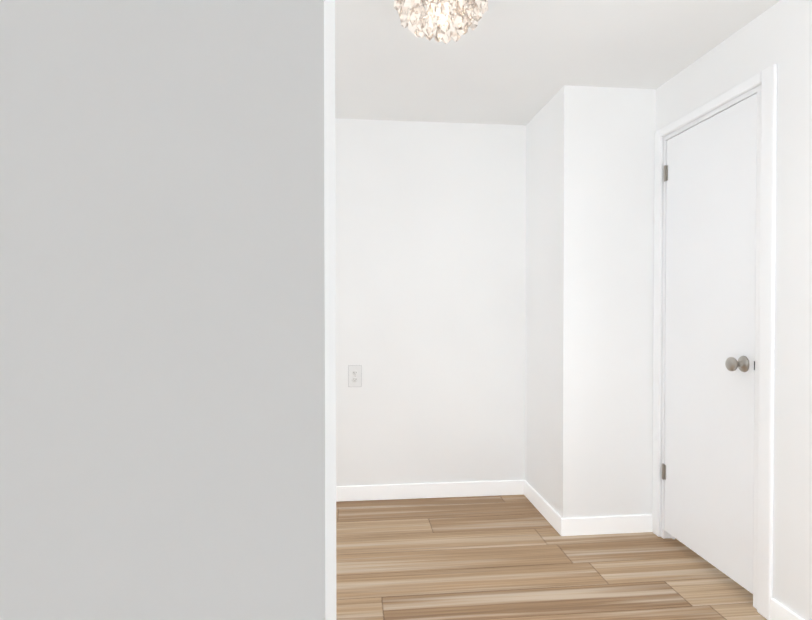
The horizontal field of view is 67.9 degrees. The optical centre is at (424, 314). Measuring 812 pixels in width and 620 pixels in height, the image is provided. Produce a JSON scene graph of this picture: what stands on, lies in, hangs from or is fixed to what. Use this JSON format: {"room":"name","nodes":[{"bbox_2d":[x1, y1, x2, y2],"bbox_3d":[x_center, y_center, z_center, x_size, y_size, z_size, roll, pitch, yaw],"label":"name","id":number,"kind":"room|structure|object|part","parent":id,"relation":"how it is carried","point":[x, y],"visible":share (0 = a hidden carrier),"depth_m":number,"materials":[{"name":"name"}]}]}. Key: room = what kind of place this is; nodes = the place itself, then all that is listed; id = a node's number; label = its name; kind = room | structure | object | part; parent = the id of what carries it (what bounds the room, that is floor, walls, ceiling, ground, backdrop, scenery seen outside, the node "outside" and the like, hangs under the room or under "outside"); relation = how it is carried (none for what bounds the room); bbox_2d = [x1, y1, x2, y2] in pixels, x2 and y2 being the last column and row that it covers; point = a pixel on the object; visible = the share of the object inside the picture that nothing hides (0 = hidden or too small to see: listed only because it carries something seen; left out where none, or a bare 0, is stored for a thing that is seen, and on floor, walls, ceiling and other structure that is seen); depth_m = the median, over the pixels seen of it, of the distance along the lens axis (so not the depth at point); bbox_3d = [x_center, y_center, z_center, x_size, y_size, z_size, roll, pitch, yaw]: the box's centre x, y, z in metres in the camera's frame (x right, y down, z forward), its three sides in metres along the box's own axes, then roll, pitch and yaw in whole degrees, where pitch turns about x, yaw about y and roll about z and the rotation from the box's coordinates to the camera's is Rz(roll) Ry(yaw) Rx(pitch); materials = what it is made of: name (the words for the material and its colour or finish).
{"room":"hallway","nodes":[
{"label":"hallway","id":0,"kind":"room"},
{"bbox_2d":[0,0,335,619],"bbox_3d":[0.194,0.028,0.282,2.925,2.320,0.120,0,1,-7],"label":"wall","id":1,"kind":"structure","parent":0,"point":[167,316],"depth_m":0.19,"materials":[{"name":"paint"}]},
{"bbox_2d":[335,118,525,485],"bbox_3d":[-0.214,-0.026,3.748,2.925,2.320,0.120,0,1,-7],"label":"wall","id":2,"kind":"structure","parent":0,"point":[431,278],"depth_m":3.72,"materials":[{"name":"paint"}]},
{"bbox_2d":[348,365,361,386],"bbox_3d":[-0.424,0.374,3.664,0.081,0.133,0.010,0,1,-7],"label":"electrical outlet plate","id":3,"kind":"object","parent":2,"relation":"attached to","point":[354,375],"visible":1,"depth_m":3.66,"materials":[{"name":"white plastic"}]},
{"bbox_2d":[336,480,519,501],"bbox_3d":[-0.367,1.090,3.678,2.020,0.092,0.017,0,1,-7],"label":"baseboard","id":4,"kind":"structure","parent":2,"relation":"attached to","point":[506,487],"depth_m":3.72,"materials":[{"name":"paint"}]},
{"bbox_2d":[336,495,766,619],"bbox_3d":[0.455,1.206,1.072,3.625,0.060,5.630,0,1,-7],"label":"floor","id":5,"kind":"structure","parent":0,"point":[509,557],"depth_m":2.71,"materials":[{"name":"wood"}]},
{"bbox_2d":[335,0,779,124],"bbox_3d":[0.455,-1.194,1.034,3.625,0.100,5.630,0,1,-7],"label":"ceiling","id":6,"kind":"structure","parent":0,"point":[514,62],"depth_m":2.69,"materials":[{"name":"paint"}]},
{"bbox_2d":[394,0,487,43],"bbox_3d":[0.052,-1.012,1.902,0.300,0.291,0.300,0,1,-7],"label":"chandelier","id":7,"kind":"object","parent":6,"relation":"hanging from","point":[445,21],"visible":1,"depth_m":1.87,"materials":[{"name":"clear glass"}]},
{"bbox_2d":[525,85,655,517],"bbox_3d":[0.921,-0.021,3.474,0.495,2.320,0.690,0,1,-7],"label":"wall","id":8,"kind":"structure","parent":0,"point":[590,152],"depth_m":3.14,"materials":[{"name":"paint"}]},
{"bbox_2d":[520,480,567,535],"bbox_3d":[0.672,1.093,3.435,0.013,0.092,0.663,0,1,-7],"label":"baseboard","id":9,"kind":"structure","parent":8,"relation":"attached to","point":[560,524],"depth_m":3.36,"materials":[{"name":"paint"}]},
{"bbox_2d":[568,514,651,535],"bbox_3d":[0.972,1.098,3.146,0.475,0.092,0.017,0,1,-7],"label":"baseboard","id":10,"kind":"structure","parent":8,"relation":"attached to","point":[597,525],"depth_m":3.14,"materials":[{"name":"paint"}]},
{"bbox_2d":[656,0,811,619],"bbox_3d":[1.390,0.000,2.119,0.120,2.320,3.490,0,1,-7],"label":"wall","id":11,"kind":"structure","parent":0,"point":[779,33],"depth_m":2.19,"materials":[{"name":"paint"}]},
{"bbox_2d":[662,93,756,593],"bbox_3d":[1.246,0.116,2.713,0.110,1.980,0.709,0,1,-7],"label":"door","id":12,"kind":"structure","parent":11,"relation":"in","point":[711,181],"depth_m":2.65,"materials":[{"name":"paint"}]},
{"bbox_3d":[1.242,0.048,2.712,0.102,1.595,0.709,0,1,-7],"label":"door hardware","id":13,"kind":"part","parent":12,"relation":"part of","materials":[{"name":"silver metal"}]},
{"bbox_2d":[652,64,776,619],"bbox_3d":[1.312,0.104,2.706,0.136,2.093,0.901,0,1,-7],"label":"door frame","id":14,"kind":"structure","parent":11,"relation":"attached to","point":[766,78],"depth_m":2.33,"materials":[{"name":"paint"}]},
{"bbox_2d":[771,598,803,619],"bbox_3d":[1.410,1.125,1.391,0.013,0.092,1.765,0,1,-7],"label":"baseboard","id":15,"kind":"structure","parent":11,"relation":"attached to","point":[779,611],"depth_m":2.21,"materials":[{"name":"paint"}]}
]}

